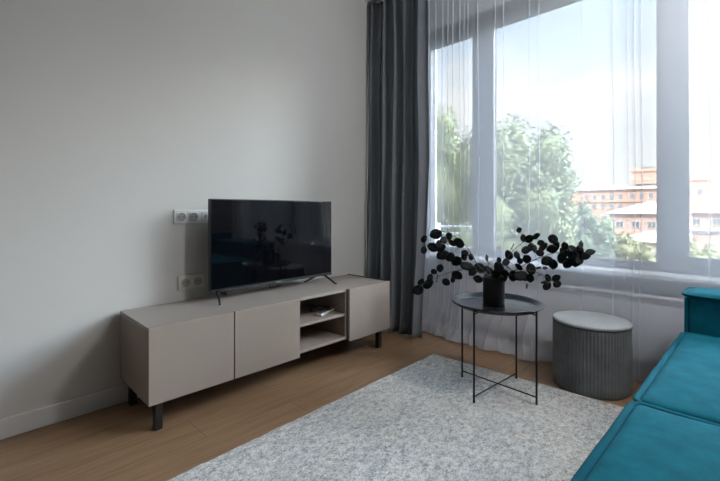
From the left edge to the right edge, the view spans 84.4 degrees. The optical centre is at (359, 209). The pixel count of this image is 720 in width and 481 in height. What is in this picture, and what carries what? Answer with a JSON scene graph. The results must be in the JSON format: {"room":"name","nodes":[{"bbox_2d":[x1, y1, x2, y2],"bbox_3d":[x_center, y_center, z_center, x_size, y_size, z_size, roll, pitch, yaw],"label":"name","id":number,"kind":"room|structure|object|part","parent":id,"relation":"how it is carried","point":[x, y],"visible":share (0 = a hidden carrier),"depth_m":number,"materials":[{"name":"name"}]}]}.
{"room":"living room","nodes":[
{"label":"living room","id":0,"kind":"room"},
{"bbox_2d":[0,0,370,418],"bbox_3d":[-1.600,-0.385,1.846,0.200,2.770,5.980,0,0,45],"label":"wall","id":1,"kind":"structure","parent":0,"point":[117,117],"depth_m":2.12,"materials":[{"name":"paint"}]},
{"bbox_2d":[0,384,138,439],"bbox_3d":[-1.541,0.956,1.753,0.016,0.088,5.530,0,0,45],"label":"baseboard","id":2,"kind":"structure","parent":1,"relation":"attached to","point":[10,426],"depth_m":1.88,"materials":[{"name":"paint"}]},
{"bbox_2d":[174,210,207,223],"bbox_3d":[-0.986,0.042,2.315,0.016,0.076,0.191,0,0,45],"label":"wall socket","id":3,"kind":"object","parent":1,"relation":"attached to","point":[180,216],"visible":0.9,"depth_m":2.31,"materials":[{"name":"plastic"}]},
{"bbox_2d":[201,212,207,220],"bbox_3d":[-0.923,0.040,2.375,0.004,0.053,0.053,0,0,45],"label":"outlet","id":4,"kind":"object","parent":3,"relation":"attached to","point":[204,215],"depth_m":2.37,"materials":[{"name":"plastic"}]},
{"bbox_2d":[178,273,203,289],"bbox_3d":[-0.983,0.420,2.318,0.016,0.080,0.151,0,0,45],"label":"wall socket","id":5,"kind":"object","parent":1,"relation":"attached to","point":[196,280],"visible":1,"depth_m":2.31,"materials":[{"name":"beige plastic"}]},
{"bbox_2d":[423,0,719,318],"bbox_3d":[1.688,-0.385,2.626,3.386,2.770,0.250,0,0,45],"label":"wall window","id":6,"kind":"structure","parent":1,"relation":"in","point":[437,299],"depth_m":3.24,"materials":[{"name":"white paint"}]},
{"bbox_2d":[426,12,483,255],"bbox_3d":[0.820,-0.593,3.427,0.592,1.985,0.234,0,0,45],"label":"window","id":7,"kind":"structure","parent":6,"relation":"attached to","point":[472,27],"depth_m":3.24,"materials":[{"name":"white plastic"}]},
{"bbox_3d":[0.862,0.243,3.478,0.490,0.243,0.102,0,0,45],"label":"safety rail","id":8,"kind":"part","parent":7,"relation":"part of","materials":[{"name":"white metal"}]},
{"bbox_3d":[0.919,-0.305,3.198,0.028,0.130,0.048,0,0,45],"label":"handle","id":9,"kind":"part","parent":7,"relation":"part of","materials":[{"name":"white metal"}]},
{"bbox_2d":[422,312,656,375],"bbox_3d":[1.595,0.956,2.531,3.354,0.088,0.016,0,0,45],"label":"baseboard","id":10,"kind":"structure","parent":6,"relation":"attached to","point":[640,367],"depth_m":3.03,"materials":[{"name":"paint"}]},
{"bbox_2d":[455,271,683,363],"bbox_3d":[1.500,0.751,2.545,1.966,0.498,0.127,0,0,45],"label":"wall","id":11,"kind":"structure","parent":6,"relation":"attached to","point":[657,321],"depth_m":2.48,"materials":[{"name":"paint"}]},
{"bbox_2d":[459,271,683,302],"bbox_3d":[1.487,0.508,2.531,1.966,0.012,0.088,0,0,45],"label":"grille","id":12,"kind":"object","parent":11,"relation":"attached to","point":[564,287],"depth_m":2.47,"materials":[{"name":"metal"}]},
{"bbox_2d":[484,0,669,272],"bbox_3d":[1.437,-0.593,2.789,1.183,1.985,0.070,0,0,45],"label":"window","id":13,"kind":"structure","parent":6,"relation":"attached to","point":[515,11],"depth_m":2.82,"materials":[{"name":"white plastic"}]},
{"bbox_2d":[670,0,719,276],"bbox_3d":[2.344,-0.593,1.923,1.325,1.985,0.234,0,0,45],"label":"window","id":14,"kind":"structure","parent":6,"relation":"attached to","point":[681,262],"depth_m":2.31,"materials":[{"name":"white plastic"}]},
{"bbox_3d":[1.845,-0.305,2.284,0.028,0.130,0.048,0,0,45],"label":"handle","id":15,"kind":"part","parent":14,"relation":"part of","materials":[{"name":"white metal"}]},
{"bbox_3d":[2.378,0.130,1.982,1.290,0.060,0.102,0,0,45],"label":"safety rail","id":16,"kind":"part","parent":14,"relation":"part of","materials":[{"name":"white metal"}]},
{"bbox_2d":[425,252,719,285],"bbox_3d":[1.687,0.387,2.393,3.040,0.030,0.146,0,0,45],"label":"window sill","id":17,"kind":"structure","parent":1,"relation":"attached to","point":[686,278],"depth_m":2.40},
{"bbox_2d":[0,322,647,480],"bbox_3d":[-0.324,1.100,0.587,3.786,0.200,5.980,0,0,45],"label":"floor","id":18,"kind":"structure","parent":0,"point":[118,442],"depth_m":1.96,"materials":[{"name":"brown wood"}]},
{"bbox_2d":[120,274,389,430],"bbox_3d":[-0.508,0.757,2.466,0.436,0.486,1.624,0,0,45],"label":"tv stand","id":19,"kind":"object","parent":18,"relation":"on","point":[169,351],"visible":1,"depth_m":2.07,"materials":[{"name":"beige laminate"}]},
{"bbox_3d":[-1.170,0.923,2.042,0.033,0.147,0.033,0,0,45],"label":"leg","id":20,"kind":"part","parent":19,"relation":"part of","materials":[{"name":"black metal"}]},
{"bbox_3d":[-1.079,0.700,1.901,0.418,0.324,0.018,0,0,45],"label":"panel","id":21,"kind":"part","parent":19,"relation":"part of","materials":[{"name":"beige laminate"}]},
{"bbox_3d":[-0.924,0.923,1.814,0.033,0.147,0.033,0,0,45],"label":"leg","id":22,"kind":"part","parent":19,"relation":"part of","materials":[{"name":"black metal"}]},
{"bbox_3d":[-0.789,0.691,1.884,0.018,0.344,0.402,0,0,45],"label":"door","id":23,"kind":"part","parent":19,"relation":"part of","materials":[{"name":"beige laminate"}]},
{"bbox_3d":[-0.515,0.528,2.472,0.418,0.018,1.624,0,0,45],"label":"panel","id":24,"kind":"part","parent":19,"relation":"part of","materials":[{"name":"beige laminate"}]},
{"bbox_3d":[-0.500,0.691,2.177,0.018,0.344,0.409,0,0,45],"label":"door","id":25,"kind":"part","parent":19,"relation":"part of","materials":[{"name":"beige laminate"}]},
{"bbox_2d":[208,199,336,304],"bbox_3d":[-0.536,0.228,2.552,0.248,0.581,0.901,0,0,45],"label":"television","id":26,"kind":"object","parent":19,"relation":"on","point":[251,243],"visible":1,"depth_m":2.47,"materials":[{"name":"plastic"}]},
{"bbox_3d":[-0.519,0.461,2.536,0.003,0.008,0.901,0,0,45],"label":"chin trim","id":27,"kind":"part","parent":26,"relation":"part of","materials":[{"name":"metal"}]},
{"bbox_2d":[309,306,329,311],"bbox_3d":[-0.262,0.668,2.682,0.170,0.020,0.042,0,0,-37],"label":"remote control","id":28,"kind":"object","parent":19,"relation":"on","point":[317,309],"visible":0.89,"depth_m":2.65,"materials":[{"name":"black plastic"}]},
{"bbox_2d":[300,303,344,326],"bbox_3d":[-0.376,0.686,2.607,0.402,0.016,0.378,0,0,45],"label":"shelf","id":29,"kind":"object","parent":19,"relation":"attached to","point":[307,317],"depth_m":2.57,"materials":[{"name":"beige laminate"}]},
{"bbox_3d":[-0.515,0.839,2.472,0.418,0.018,1.588,0,0,45],"label":"panel","id":30,"kind":"part","parent":19,"relation":"part of","materials":[{"name":"beige laminate"}]},
{"bbox_2d":[316,307,334,316],"bbox_3d":[-0.222,0.668,2.608,0.042,0.020,0.190,0,0,25],"label":"remote control","id":31,"kind":"object","parent":19,"relation":"on","point":[328,310],"visible":1,"depth_m":2.58,"materials":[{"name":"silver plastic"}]},
{"bbox_3d":[0.068,0.691,2.752,0.018,0.344,0.406,0,0,45],"label":"door","id":32,"kind":"part","parent":19,"relation":"part of","materials":[{"name":"beige laminate"}]},
{"bbox_3d":[0.134,0.923,2.886,0.033,0.147,0.033,0,0,45],"label":"leg","id":33,"kind":"part","parent":19,"relation":"part of","materials":[{"name":"black metal"}]},
{"bbox_2d":[168,354,623,480],"bbox_3d":[0.302,0.993,1.430,1.564,0.013,2.304,0,0,45],"label":"rug","id":34,"kind":"object","parent":18,"relation":"on","point":[420,421],"visible":0.81,"depth_m":1.74,"materials":[{"name":"grey carpet"}]},
{"bbox_2d":[452,292,544,404],"bbox_3d":[0.750,0.744,2.181,0.482,0.488,0.482,0,0,45],"label":"side table","id":35,"kind":"object","parent":34,"relation":"on","point":[515,305],"visible":0.94,"depth_m":2.14,"materials":[{"name":"black metal"}]},
{"bbox_3d":[0.604,0.751,2.347,0.010,0.470,0.010,0,0,45],"label":"leg","id":36,"kind":"part","parent":35,"relation":"part of","materials":[{"name":"black metal"}]},
{"bbox_3d":[0.584,0.751,2.035,0.010,0.470,0.010,0,0,45],"label":"leg","id":37,"kind":"part","parent":35,"relation":"part of","materials":[{"name":"black metal"}]},
{"bbox_2d":[483,275,504,305],"bbox_3d":[0.741,0.447,2.200,0.115,0.150,0.115,0,0,45],"label":"vase","id":38,"kind":"object","parent":35,"relation":"on","point":[493,288],"visible":0.88,"depth_m":2.15,"materials":[{"name":"black ceramic"}]},
{"bbox_2d":[412,262,488,294],"bbox_3d":[0.547,0.402,2.288,0.493,0.211,0.069,0,0,24],"label":"branch","id":39,"kind":"object","parent":38,"relation":"in","point":[472,270],"visible":0.96,"depth_m":2.29,"materials":[{"name":"black plant"}]},
{"bbox_3d":[0.560,0.413,2.279,0.461,0.189,0.048,0,0,25],"label":"stem","id":40,"kind":"part","parent":39,"relation":"part of","materials":[{"name":"black plant"}]},
{"bbox_2d":[421,229,489,277],"bbox_3d":[0.569,0.313,2.331,0.510,0.390,0.091,0,0,45],"label":"branch","id":41,"kind":"object","parent":38,"relation":"in","point":[442,254],"visible":0.98,"depth_m":2.39,"materials":[{"name":"black plant"}]},
{"bbox_2d":[474,254,508,277],"bbox_3d":[0.740,0.381,2.210,0.093,0.252,0.203,0,0,-23],"label":"branch","id":42,"kind":"object","parent":38,"relation":"in","point":[499,269],"visible":0.84,"depth_m":2.22,"materials":[{"name":"black plant"}]},
{"bbox_3d":[0.743,0.388,2.212,0.046,0.239,0.166,0,0,-24],"label":"stem","id":43,"kind":"part","parent":42,"relation":"part of","materials":[{"name":"black plant"}]},
{"bbox_2d":[499,227,544,278],"bbox_3d":[0.826,0.300,2.123,0.291,0.414,0.084,0,0,29],"label":"branch","id":44,"kind":"object","parent":38,"relation":"in","point":[527,259],"visible":0.94,"depth_m":2.11,"materials":[{"name":"black plant"}]},
{"bbox_2d":[498,263,560,289],"bbox_3d":[0.842,0.390,2.052,0.097,0.235,0.416,0,0,-39],"label":"branch","id":45,"kind":"object","parent":38,"relation":"in","point":[530,268],"visible":0.96,"depth_m":2.03,"materials":[{"name":"black plant"}]},
{"bbox_3d":[0.841,0.401,2.061,0.058,0.213,0.401,0,0,-33],"label":"stem","id":46,"kind":"part","parent":45,"relation":"part of","materials":[{"name":"black plant"}]},
{"bbox_2d":[498,234,595,277],"bbox_3d":[0.944,0.318,2.103,0.526,0.380,0.082,0,0,29],"label":"branch","id":47,"kind":"object","parent":38,"relation":"in","point":[576,256],"visible":0.97,"depth_m":2.04,"materials":[{"name":"black plant"}]},
{"bbox_2d":[452,292,544,315],"bbox_3d":[0.750,0.520,2.181,0.482,0.040,0.482,0,0,45],"label":"tray","id":48,"kind":"object","parent":35,"relation":"on","point":[515,305],"depth_m":2.16,"materials":[{"name":"black metal"}]},
{"bbox_3d":[0.916,0.751,2.327,0.010,0.470,0.010,0,0,45],"label":"leg","id":49,"kind":"part","parent":35,"relation":"part of","materials":[{"name":"black metal"}]},
{"bbox_3d":[0.896,0.751,2.015,0.010,0.470,0.010,0,0,45],"label":"leg","id":50,"kind":"part","parent":35,"relation":"part of","materials":[{"name":"black metal"}]},
{"bbox_2d":[552,310,632,399],"bbox_3d":[1.319,0.809,2.267,0.396,0.382,0.395,0,0,45],"label":"pouf","id":51,"kind":"object","parent":18,"relation":"on","point":[592,352],"visible":1,"depth_m":2.12,"materials":[{"name":"grey fabric"}]},
{"bbox_2d":[553,310,632,331],"bbox_3d":[1.319,0.628,2.267,0.392,0.021,0.392,0,0,45],"label":"seat cushion","id":52,"kind":"object","parent":51,"relation":"on","point":[573,320],"depth_m":2.20,"materials":[{"name":"grey fabric"}]},
{"bbox_2d":[570,287,719,480],"bbox_3d":[1.354,0.644,0.855,2.220,0.712,1.253,0,0,-44],"label":"sofa","id":53,"kind":"object","parent":18,"relation":"on","point":[670,430],"visible":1,"depth_m":1.08,"materials":[{"name":"teal fabric"}]},
{"bbox_2d":[584,405,719,480],"bbox_3d":[0.819,0.747,0.510,0.935,0.407,0.965,0,0,-44],"label":"seat cushion","id":54,"kind":"object","parent":53,"relation":"on","point":[644,442],"depth_m":0.92,"materials":[{"name":"teal fabric"}]},
{"bbox_2d":[640,333,719,423],"bbox_3d":[1.511,0.747,1.177,0.952,0.406,0.965,0,0,-44],"label":"seat cushion","id":55,"kind":"object","parent":53,"relation":"on","point":[685,381],"depth_m":1.30,"materials":[{"name":"teal fabric"}]},
{"bbox_3d":[1.960,0.666,1.613,0.240,0.568,0.969,0,0,-44],"label":"armrest","id":56,"kind":"part","parent":53,"relation":"part of","materials":[{"name":"teal fabric"}]},
{"bbox_2d":[364,0,450,9],"bbox_3d":[-0.324,-1.895,0.587,3.786,0.250,5.980,0,0,45],"label":"ceiling","id":57,"kind":"structure","parent":0,"point":[431,3],"depth_m":3.39,"materials":[{"name":"paint"}]},
{"bbox_3d":[1.262,-1.760,2.225,3.330,0.020,0.028,0,0,45],"label":"track","id":58,"kind":"object","parent":57,"relation":"attached to","visible":0},
{"bbox_2d":[366,0,428,338],"bbox_3d":[0.285,-0.379,3.175,0.612,2.733,0.098,0,0,42],"label":"curtain","id":59,"kind":"object","parent":58,"relation":"hanging from","point":[398,64],"visible":0.93,"depth_m":3.17,"materials":[{"name":"grey fabric"}]},
{"label":"outside","id":60,"kind":"structure","parent":0,"visible":0},
{"bbox_3d":[71.999,9.750,72.955,280.000,0.500,195.000,0,0,45],"label":"ground","id":61,"kind":"structure","parent":60,"visible":0},
{"bbox_2d":[437,102,466,245],"bbox_3d":[5.295,1.348,25.529,5.647,16.313,8.227,0,0,-42],"label":"leafy tree","id":62,"kind":"object","parent":61,"relation":"on","point":[446,145],"visible":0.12,"depth_m":23.39,"materials":[{"name":"green plant"}]},
{"bbox_2d":[437,111,581,253],"bbox_3d":[5.738,2.616,16.049,5.427,13.777,4.439,0,0,16],"label":"leafy tree","id":63,"kind":"object","parent":61,"relation":"on","point":[534,197],"visible":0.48,"depth_m":14.64,"materials":[{"name":"green plant"}]},
{"bbox_2d":[568,198,619,258],"bbox_3d":[10.947,4.468,19.464,3.086,10.075,2.983,0,0,45],"label":"leafy tree","id":64,"kind":"object","parent":61,"relation":"on","point":[596,235],"visible":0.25,"depth_m":18.62,"materials":[{"name":"green plant"}]},
{"bbox_2d":[567,166,655,221],"bbox_3d":[41.880,1.375,66.852,18.700,16.250,15.000,0,0,45],"label":"apartment building","id":65,"kind":"structure","parent":61,"relation":"on","point":[602,199],"depth_m":60.82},
{"bbox_3d":[36.946,-1.300,61.852,18.000,0.260,0.450,0,0,45],"label":"cornice","id":66,"kind":"part","parent":65,"relation":"part of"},
{"bbox_3d":[36.946,-3.000,61.852,18.000,0.260,0.450,0,0,45],"label":"cornice","id":67,"kind":"part","parent":65,"relation":"part of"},
{"bbox_2d":[611,230,655,261],"bbox_3d":[14.573,5.314,21.988,2.982,8.385,2.701,0,0,45],"label":"leafy tree","id":68,"kind":"object","parent":61,"relation":"on","point":[629,249],"visible":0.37,"depth_m":21.38,"materials":[{"name":"green plant"}]},
{"bbox_2d":[614,231,655,261],"bbox_3d":[23.653,5.600,32.153,4.700,7.800,6.000,0,0,45],"label":"building","id":69,"kind":"structure","parent":61,"relation":"on","point":[649,236],"depth_m":30.84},
{"bbox_2d":[603,202,691,237],"bbox_3d":[30.837,4.315,41.924,6.800,10.370,10.000,0,0,45],"label":"annex building","id":70,"kind":"structure","parent":61,"relation":"on","point":[641,217],"depth_m":39.56,"materials":[{"name":"brick"}]},
{"bbox_3d":[26.203,1.450,40.076,0.550,0.500,0.040,0,0,45],"label":"pane","id":71,"kind":"part","parent":70,"relation":"part of","materials":[{"name":"grey glass"}]},
{"bbox_3d":[27.658,2.300,38.703,6.100,0.260,0.450,0,0,45],"label":"cornice","id":72,"kind":"part","parent":70,"relation":"part of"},
{"bbox_3d":[27.164,1.450,39.127,0.550,0.500,0.040,0,0,45],"label":"pane","id":73,"kind":"part","parent":70,"relation":"part of","materials":[{"name":"grey glass"}]},
{"bbox_3d":[28.089,1.450,38.214,0.550,0.500,0.040,0,0,45],"label":"pane","id":74,"kind":"part","parent":70,"relation":"part of","materials":[{"name":"grey glass"}]},
{"bbox_2d":[690,177,716,210],"bbox_3d":[41.379,2.975,49.082,3.550,13.050,12.400,0,0,45],"label":"building","id":75,"kind":"structure","parent":61,"relation":"on","point":[702,190],"depth_m":44.40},
{"bbox_2d":[690,207,719,257],"bbox_3d":[37.944,4.275,31.046,18.600,10.450,11.500,0,0,45],"label":"building","id":76,"kind":"structure","parent":61,"relation":"on","point":[705,219],"depth_m":32.84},
{"bbox_3d":[28.158,1.000,33.230,0.400,0.500,0.040,0,0,45],"label":"pane","id":77,"kind":"part","parent":76,"relation":"part of","materials":[{"name":"grey glass"}]},
{"bbox_3d":[29.047,1.000,32.352,0.400,0.500,0.040,0,0,45],"label":"pane","id":78,"kind":"part","parent":76,"relation":"part of","materials":[{"name":"grey glass"}]},
{"bbox_2d":[690,236,719,258],"bbox_3d":[14.819,5.280,17.759,1.909,8.452,2.167,0,0,-25],"label":"leafy tree","id":79,"kind":"object","parent":61,"relation":"on","point":[708,252],"visible":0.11,"depth_m":17.45,"materials":[{"name":"green plant"}]}
]}

